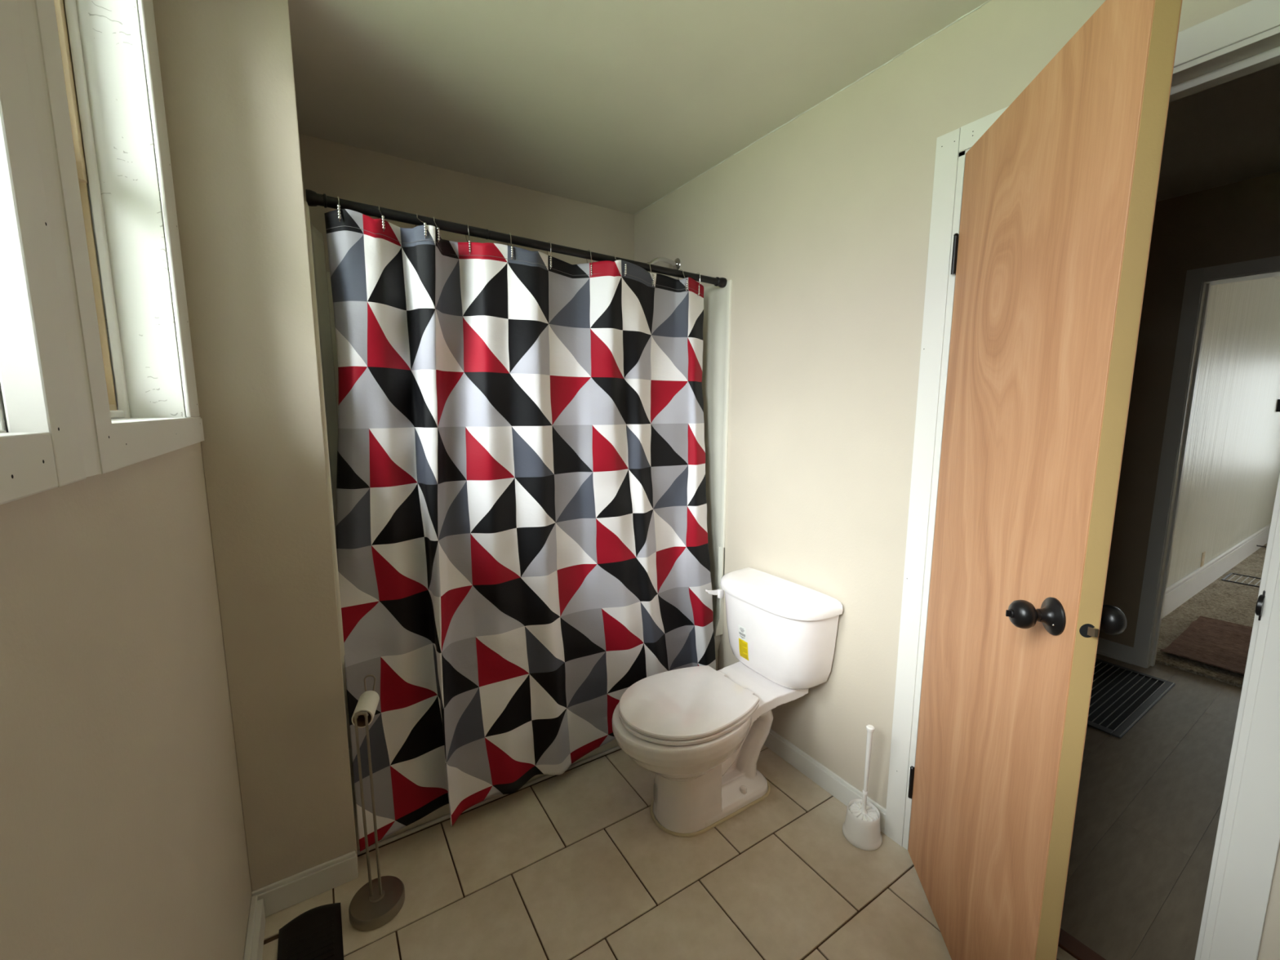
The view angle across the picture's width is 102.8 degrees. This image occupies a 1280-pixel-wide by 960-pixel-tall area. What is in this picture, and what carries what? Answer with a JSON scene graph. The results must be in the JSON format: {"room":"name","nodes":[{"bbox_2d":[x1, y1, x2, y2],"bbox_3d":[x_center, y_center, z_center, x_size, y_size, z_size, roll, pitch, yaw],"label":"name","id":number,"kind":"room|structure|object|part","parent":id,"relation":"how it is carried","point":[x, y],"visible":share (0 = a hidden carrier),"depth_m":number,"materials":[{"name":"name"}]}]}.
{"room":"bathroom","nodes":[
{"label":"bathroom","id":0,"kind":"room"},
{"bbox_2d":[0,441,251,959],"bbox_3d":[-0.589,0.129,0.319,0.200,2.535,3.837,-5,9,-32],"label":"wall","id":1,"kind":"structure","parent":0,"point":[122,837],"depth_m":0.65,"materials":[{"name":"paint"}]},
{"bbox_2d":[0,382,57,504],"bbox_3d":[-0.405,-0.451,-0.025,0.229,1.047,0.938,-5,9,-32],"label":"window sill","id":2,"kind":"structure","parent":1,"relation":"in","point":[3,424],"depth_m":0.44,"materials":[{"name":"paint"}]},
{"bbox_2d":[0,0,117,487],"bbox_3d":[-0.617,-0.540,0.489,0.028,1.087,0.193,-5,9,-32],"label":"window","id":3,"kind":"structure","parent":1,"relation":"in","point":[36,381],"depth_m":0.51,"materials":[{"name":"paint"}]},
{"bbox_2d":[53,0,199,422],"bbox_3d":[-0.953,-0.605,0.804,0.209,1.045,0.731,-5,9,-32],"label":"window","id":4,"kind":"structure","parent":1,"relation":"in","point":[101,45],"depth_m":1.05,"materials":[{"name":"paint"}]},
{"bbox_3d":[-0.949,-0.809,0.720,0.035,0.518,0.602,-5,9,-32],"label":"sash","id":5,"kind":"part","parent":4,"relation":"part of","materials":[{"name":"beige wood"}]},
{"bbox_3d":[-0.954,-0.342,0.781,0.040,0.471,0.602,-5,9,-32],"label":"sash","id":6,"kind":"part","parent":4,"relation":"part of","materials":[{"name":"beige wood"}]},
{"bbox_2d":[111,417,204,469],"bbox_3d":[-0.869,-0.083,0.941,0.022,0.058,0.726,-5,9,-32],"label":"window sill","id":7,"kind":"structure","parent":1,"relation":"attached to","point":[135,442],"depth_m":0.82,"materials":[{"name":"paint"}]},
{"bbox_2d":[243,894,265,959],"bbox_3d":[-0.265,1.364,0.182,0.027,0.086,2.972,-5,9,-32],"label":"baseboard","id":8,"kind":"structure","parent":1,"relation":"attached to","point":[254,945],"depth_m":1.33,"materials":[{"name":"paint"}]},
{"bbox_2d":[152,0,358,892],"bbox_3d":[-1.200,-0.046,1.692,0.258,2.505,0.847,-5,9,-32],"label":"wall","id":9,"kind":"structure","parent":0,"point":[226,66],"depth_m":1.31,"materials":[{"name":"paint"}]},
{"bbox_2d":[251,850,358,916],"bbox_3d":[-0.973,1.182,1.494,0.256,0.086,0.014,-5,9,-32],"label":"baseboard","id":10,"kind":"structure","parent":9,"relation":"attached to","point":[281,895],"depth_m":1.49,"materials":[{"name":"paint"}]},
{"bbox_2d":[298,133,634,271],"bbox_3d":[-0.794,-0.196,2.499,2.150,2.585,0.100,-5,9,-32],"label":"wall","id":11,"kind":"structure","parent":0,"point":[331,168],"depth_m":2.28,"materials":[{"name":"paint"}]},
{"bbox_2d":[304,200,732,747],"bbox_3d":[-0.464,-0.058,2.198,1.522,1.582,0.788,-5,9,-32],"label":"tub surround","id":12,"kind":"object","parent":11,"relation":"attached to","point":[717,300],"visible":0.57,"depth_m":2.23,"materials":[{"name":"plastic"}]},
{"bbox_3d":[-1.085,-0.006,1.807,0.050,1.582,0.786,-5,9,-32],"label":"panel","id":13,"kind":"part","parent":12,"relation":"part of","materials":[{"name":"plastic"}]},
{"bbox_3d":[-0.671,-0.101,2.519,1.486,1.579,0.019,-5,9,-32],"label":"panel","id":14,"kind":"part","parent":12,"relation":"part of","materials":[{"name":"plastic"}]},
{"bbox_2d":[305,189,727,287],"bbox_3d":[-0.275,-0.811,1.799,1.510,0.070,0.041,-5,9,-32],"label":"shower rod","id":15,"kind":"object","parent":12,"relation":"attached to","point":[313,198],"visible":0.97,"depth_m":1.64,"materials":[{"name":"black metal"}]},
{"bbox_2d":[337,196,341,221],"bbox_3d":[-0.828,-0.743,1.403,0.008,0.094,0.121,-4,9,-30],"label":"curtain hook","id":16,"kind":"object","parent":15,"relation":"hanging from","point":[339,211],"visible":0.99,"depth_m":1.36,"materials":[{"name":"silver metal"}]},
{"bbox_2d":[377,204,385,231],"bbox_3d":[-0.744,-0.749,1.465,0.008,0.094,0.106,-5,9,-32],"label":"curtain hook","id":17,"kind":"object","parent":15,"relation":"hanging from","point":[382,215],"visible":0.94,"depth_m":1.43,"materials":[{"name":"silver metal"}]},
{"bbox_2d":[415,213,426,238],"bbox_3d":[-0.651,-0.754,1.517,0.009,0.094,0.117,-5,9,-34],"label":"curtain hook","id":18,"kind":"object","parent":15,"relation":"hanging from","point":[424,224],"visible":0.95,"depth_m":1.48,"materials":[{"name":"silver metal"}]},
{"bbox_2d":[324,208,715,851],"bbox_3d":[-0.270,0.158,1.865,1.452,1.881,0.189,-5,9,-32],"label":"shower curtain","id":19,"kind":"object","parent":18,"relation":"hanging from","point":[522,544],"visible":0.94,"depth_m":1.75,"materials":[{"name":"fabric"}]},
{"bbox_2d":[432,216,439,242],"bbox_3d":[-0.621,-0.757,1.546,0.008,0.094,0.100,-5,9,-32],"label":"curtain hook","id":20,"kind":"object","parent":15,"relation":"hanging from","point":[437,228],"visible":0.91,"depth_m":1.51,"materials":[{"name":"silver metal"}]},
{"bbox_2d":[465,223,471,254],"bbox_3d":[-0.548,-0.766,1.629,0.008,0.094,0.038,-5,9,-32],"label":"curtain hook","id":21,"kind":"object","parent":15,"relation":"hanging from","point":[469,241],"visible":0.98,"depth_m":1.62,"materials":[{"name":"silver metal"}]},
{"bbox_2d":[507,232,513,259],"bbox_3d":[-0.430,-0.771,1.688,0.009,0.094,0.065,-4,9,-27],"label":"curtain hook","id":22,"kind":"object","parent":15,"relation":"hanging from","point":[511,246],"visible":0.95,"depth_m":1.67,"materials":[{"name":"silver metal"}]},
{"bbox_2d":[546,240,551,269],"bbox_3d":[-0.316,-0.780,1.777,0.008,0.094,0.037,-5,9,-32],"label":"curtain hook","id":23,"kind":"object","parent":15,"relation":"hanging from","point":[550,256],"visible":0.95,"depth_m":1.77,"materials":[{"name":"silver metal"}]},
{"bbox_2d":[586,249,592,275],"bbox_3d":[-0.183,-0.789,1.861,0.012,0.094,0.037,-5,9,-32],"label":"curtain hook","id":24,"kind":"object","parent":15,"relation":"hanging from","point":[591,265],"visible":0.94,"depth_m":1.85,"materials":[{"name":"silver metal"}]},
{"bbox_2d":[612,254,626,275],"bbox_3d":[-0.081,-0.789,1.879,0.008,0.094,0.117,-5,9,-32],"label":"curtain hook","id":25,"kind":"object","parent":15,"relation":"hanging from","point":[625,264],"visible":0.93,"depth_m":1.83,"materials":[{"name":"silver metal"}]},
{"bbox_2d":[646,262,654,285],"bbox_3d":[0.038,-0.800,1.989,0.008,0.094,0.059,-5,9,-32],"label":"curtain hook","id":26,"kind":"object","parent":15,"relation":"hanging from","point":[653,275],"visible":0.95,"depth_m":1.97,"materials":[{"name":"silver metal"}]},
{"bbox_2d":[678,269,688,290],"bbox_3d":[0.173,-0.807,2.065,0.009,0.094,0.076,-4,9,-28],"label":"curtain hook","id":27,"kind":"object","parent":15,"relation":"hanging from","point":[680,269],"visible":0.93,"depth_m":2.04,"materials":[{"name":"silver metal"}]},
{"bbox_2d":[697,272,700,295],"bbox_3d":[0.239,-0.814,2.129,0.008,0.094,0.037,-5,9,-32],"label":"curtain hook","id":28,"kind":"object","parent":15,"relation":"hanging from","point":[698,294],"visible":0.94,"depth_m":2.12,"materials":[{"name":"silver metal"}]},
{"bbox_3d":[0.156,-0.110,2.591,0.050,1.582,0.786,-5,9,-32],"label":"panel","id":29,"kind":"part","parent":12,"relation":"part of","materials":[{"name":"plastic"}]},
{"bbox_2d":[288,0,989,214],"bbox_3d":[0.217,-1.193,0.642,2.091,0.100,4.057,-5,9,-32],"label":"ceiling","id":30,"kind":"structure","parent":0,"point":[615,104],"depth_m":1.61,"materials":[{"name":"paint"}]},
{"bbox_2d":[634,0,991,214],"bbox_3d":[0.694,-1.274,1.630,0.004,0.004,2.700,-5,9,-32],"label":"trim","id":31,"kind":"structure","parent":30,"relation":"attached to","point":[980,6],"depth_m":1.66,"materials":[{"name":"paint"}]},
{"bbox_2d":[262,653,1241,959],"bbox_3d":[1.781,1.347,0.854,4.216,0.050,4.400,-5,9,-32],"label":"floor","id":32,"kind":"structure","parent":0,"point":[575,864],"depth_m":1.58,"materials":[{"name":"tile"}]},
{"bbox_2d":[276,902,343,959],"bbox_3d":[-0.845,1.243,1.309,0.146,0.017,0.337,-5,9,-32],"label":"floor vent","id":33,"kind":"object","parent":32,"relation":"in","point":[315,934],"visible":1,"depth_m":1.38,"materials":[{"name":"black metal"}]},
{"bbox_2d":[348,674,404,930],"bbox_3d":[-0.772,0.907,1.456,0.143,0.642,0.210,-5,9,-32],"label":"stand","id":34,"kind":"object","parent":32,"relation":"on","point":[377,902],"visible":0.97,"depth_m":1.44,"materials":[{"name":"silver metal"}]},
{"bbox_3d":[-0.770,0.918,1.423,0.012,0.554,0.007,-5,9,-32],"label":"rod","id":35,"kind":"part","parent":34,"relation":"part of","materials":[{"name":"silver metal"}]},
{"bbox_2d":[351,690,379,728],"bbox_3d":[-0.776,0.648,1.447,0.054,0.054,0.103,-2,8,-18],"label":"toilet roll","id":36,"kind":"object","parent":34,"relation":"on","point":[368,701],"visible":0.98,"depth_m":1.43,"materials":[{"name":"paper"}]},
{"bbox_3d":[-0.746,0.917,1.429,0.010,0.554,0.007,-5,9,-32],"label":"rod","id":37,"kind":"part","parent":34,"relation":"part of","materials":[{"name":"silver metal"}]},
{"bbox_2d":[348,635,720,855],"bbox_3d":[-0.470,0.919,2.337,1.522,0.387,0.770,-5,9,-32],"label":"bathtub","id":38,"kind":"object","parent":32,"relation":"on","point":[442,813],"visible":0.09,"depth_m":1.78,"materials":[{"name":"ceramic"}]},
{"bbox_2d":[612,567,843,836],"bbox_3d":[0.250,0.799,1.857,0.774,0.761,0.511,-5,9,-32],"label":"toilet","id":39,"kind":"object","parent":32,"relation":"on","point":[702,731],"visible":1,"depth_m":1.79,"materials":[{"name":"ceramic"}]},
{"bbox_3d":[0.148,0.782,1.770,0.459,0.015,0.384,-5,9,-32],"label":"seat","id":40,"kind":"part","parent":39,"relation":"part of","materials":[{"name":"plastic"}]},
{"bbox_3d":[0.148,0.762,1.767,0.459,0.017,0.384,-5,9,-32],"label":"seat lid","id":41,"kind":"part","parent":39,"relation":"part of","materials":[{"name":"plastic"}]},
{"bbox_3d":[0.245,0.976,1.859,0.744,0.402,0.406,-5,9,-32],"label":"bowl","id":42,"kind":"part","parent":39,"relation":"part of","materials":[{"name":"ceramic"}]},
{"bbox_3d":[0.314,0.475,2.135,0.076,0.040,0.025,-3,8,-22],"label":"flush lever","id":43,"kind":"part","parent":39,"relation":"part of","materials":[{"name":"ceramic"}]},
{"bbox_3d":[0.494,0.429,1.951,0.211,0.053,0.494,-5,9,-32],"label":"tank lid","id":44,"kind":"part","parent":39,"relation":"part of","materials":[{"name":"ceramic"}]},
{"bbox_3d":[0.501,0.606,1.979,0.194,0.304,0.466,-5,9,-32],"label":"tank","id":45,"kind":"part","parent":39,"relation":"part of","materials":[{"name":"ceramic"}]},
{"bbox_2d":[842,799,882,850],"bbox_3d":[0.748,1.151,1.715,0.123,0.097,0.123,-5,9,-32],"label":"brush holder","id":46,"kind":"object","parent":32,"relation":"on","point":[864,835],"visible":0.87,"depth_m":1.67,"materials":[{"name":"white plastic"}]},
{"bbox_2d":[848,724,878,821],"bbox_3d":[0.746,0.948,1.685,0.094,0.346,0.089,-5,9,-32],"label":"toilet brush","id":47,"kind":"object","parent":46,"relation":"on","point":[863,811],"visible":1,"depth_m":1.68,"materials":[{"name":"white plastic"}]},
{"bbox_3d":[0.748,1.115,1.710,0.089,0.008,0.089,-5,9,-32],"label":"lid","id":48,"kind":"part","parent":47,"relation":"part of","materials":[{"name":"white plastic"}]},
{"bbox_3d":[0.740,0.947,1.667,0.028,0.339,0.072,4,9,24],"label":"handle","id":49,"kind":"part","parent":47,"relation":"part of","materials":[{"name":"white plastic"}]},
{"bbox_2d":[1087,657,1175,738],"bbox_3d":[2.367,1.081,2.601,0.840,0.010,0.339,-5,9,-32],"label":"floor vent","id":50,"kind":"object","parent":32,"relation":"in","point":[1120,696],"visible":0.69,"depth_m":2.57,"materials":[{"name":"metal"}]},
{"bbox_2d":[634,0,1279,959],"bbox_3d":[1.044,-0.033,1.347,0.110,2.585,3.837,-5,9,-32],"label":"wall","id":51,"kind":"structure","parent":0,"point":[819,227],"depth_m":1.76,"materials":[{"name":"paint"}]},
{"bbox_2d":[647,257,680,271],"bbox_3d":[0.079,-0.995,2.419,0.244,0.141,0.072,-5,9,-32],"label":"shower","id":52,"kind":"object","parent":51,"relation":"attached to","point":[676,264],"visible":0.56,"depth_m":2.44,"materials":[{"name":"silver metal"}]},
{"bbox_3d":[0.102,-1.021,2.430,0.190,0.076,0.020,-5,9,-32],"label":"arm","id":53,"kind":"part","parent":52,"relation":"part of","materials":[{"name":"silver metal"}]},
{"bbox_2d":[764,728,885,833],"bbox_3d":[0.606,1.107,2.077,0.012,0.086,0.838,-5,9,-32],"label":"baseboard","id":54,"kind":"structure","parent":51,"relation":"attached to","point":[837,787],"depth_m":1.95,"materials":[{"name":"paint"}]},
{"bbox_2d":[907,0,1182,959],"bbox_3d":[0.827,0.204,1.196,0.189,2.091,0.657,2,8,10],"label":"door","id":55,"kind":"structure","parent":51,"relation":"in","point":[1060,192],"depth_m":1.02,"materials":[{"name":"brown wood"}]},
{"bbox_3d":[0.723,0.252,0.956,0.049,0.053,0.053,2,8,10],"label":"knob","id":56,"kind":"part","parent":55,"relation":"part of","materials":[{"name":"black metal"}]},
{"bbox_3d":[0.851,0.255,0.933,0.049,0.053,0.053,2,8,10],"label":"knob","id":57,"kind":"part","parent":55,"relation":"part of","materials":[{"name":"black metal"}]},
{"bbox_3d":[0.849,0.205,1.192,0.003,2.091,0.636,2,8,10],"label":"panel","id":58,"kind":"part","parent":55,"relation":"part of","materials":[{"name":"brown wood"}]},
{"bbox_2d":[884,0,1279,959],"bbox_3d":[1.091,0.160,1.287,0.125,2.180,0.784,-5,9,-32],"label":"door frame","id":59,"kind":"structure","parent":51,"relation":"attached to","point":[947,150],"depth_m":1.07,"materials":[{"name":"paint"}]},
{"bbox_2d":[1057,928,1106,959],"bbox_3d":[1.107,1.237,1.447,0.055,0.010,0.640,-5,9,-32],"label":"threshold","id":60,"kind":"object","parent":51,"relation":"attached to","point":[1067,942],"depth_m":1.36,"materials":[{"name":"brown wood"}]},
{"bbox_2d":[1255,590,1265,620],"bbox_3d":[1.216,0.245,1.000,0.045,0.060,0.008,-5,9,-32],"label":"strike plate","id":61,"kind":"object","parent":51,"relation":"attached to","point":[1260,604],"visible":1,"depth_m":0.99,"materials":[{"name":"black metal"}]},
{"bbox_2d":[1098,171,1279,647],"bbox_3d":[3.526,-0.076,1.719,0.120,2.585,4.300,-5,9,-32],"label":"wall","id":62,"kind":"structure","parent":0,"point":[1239,221],"depth_m":2.71,"materials":[{"name":"paint"}]},
{"bbox_2d":[1096,637,1133,663],"bbox_3d":[2.550,0.945,3.268,0.020,0.095,0.900,-5,9,-32],"label":"baseboard","id":63,"kind":"structure","parent":62,"relation":"attached to","point":[1108,648],"depth_m":2.95,"materials":[{"name":"paint"}]},
{"bbox_2d":[1131,267,1279,668],"bbox_3d":[3.075,0.030,2.439,0.137,2.135,0.843,-5,9,-32],"label":"door frame","id":64,"kind":"structure","parent":62,"relation":"attached to","point":[1193,281],"depth_m":2.71,"materials":[{"name":"paint"}]},
{"bbox_2d":[1202,255,1279,280],"bbox_3d":[3.056,-0.986,2.219,0.013,0.062,0.832,-5,9,-32],"label":"trim","id":65,"kind":"structure","parent":62,"relation":"attached to","point":[1269,264],"depth_m":2.46,"materials":[{"name":"paint"}]},
{"bbox_2d":[1155,543,1266,688],"bbox_3d":[6.153,1.064,2.849,5.337,0.054,3.900,-5,9,-32],"label":"floor","id":66,"kind":"structure","parent":0,"point":[1225,601],"depth_m":3.62,"materials":[{"name":"beige carpet"}]},
{"bbox_2d":[1160,615,1252,675],"bbox_3d":[3.600,0.997,2.975,1.040,0.042,0.640,-5,9,-32],"label":"rug","id":67,"kind":"object","parent":66,"relation":"on","point":[1219,643],"visible":0.7,"depth_m":3.09,"materials":[{"name":"brown fabric"}]},
{"bbox_2d":[1221,573,1261,587],"bbox_3d":[5.104,0.849,4.215,0.340,0.018,0.360,-5,9,-32],"label":"floor vent","id":68,"kind":"object","parent":66,"relation":"in","point":[1224,579],"visible":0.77,"depth_m":4.28,"materials":[{"name":"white metal"}]},
{"bbox_2d":[1155,62,1279,201],"bbox_3d":[2.607,-1.260,0.963,2.310,0.060,4.500,-5,9,-32],"label":"ceiling","id":69,"kind":"structure","parent":0,"point":[1228,132],"depth_m":2.05,"materials":[{"name":"paint"}]},
{"bbox_2d":[1166,276,1279,587],"bbox_3d":[5.142,-0.437,4.384,5.495,2.585,0.100,-5,9,-32],"label":"wall","id":70,"kind":"structure","parent":0,"point":[1232,468],"depth_m":3.98,"materials":[{"name":"beige paint"}]},
{"bbox_2d":[1200,551,1205,567],"bbox_3d":[4.390,0.618,3.982,0.070,0.115,0.009,-5,9,-32],"label":"wall outlet","id":71,"kind":"object","parent":70,"relation":"attached to","point":[1203,553],"visible":1,"depth_m":3.97,"materials":[{"name":"beige plastic"}]},
{"bbox_2d":[1161,523,1271,618],"bbox_3d":[5.107,0.726,4.452,5.345,0.222,0.019,-5,9,-32],"label":"baseboard","id":72,"kind":"structure","parent":70,"relation":"attached to","point":[1184,588],"depth_m":4.14,"materials":[{"name":"paint"}]},
{"bbox_2d":[1275,399,1279,412],"bbox_3d":[6.217,-0.722,4.958,0.110,0.120,0.030,-5,9,-32],"label":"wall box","id":73,"kind":"object","parent":70,"relation":"attached to","point":[1277,410],"visible":1,"depth_m":4.93,"materials":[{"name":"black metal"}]}
]}

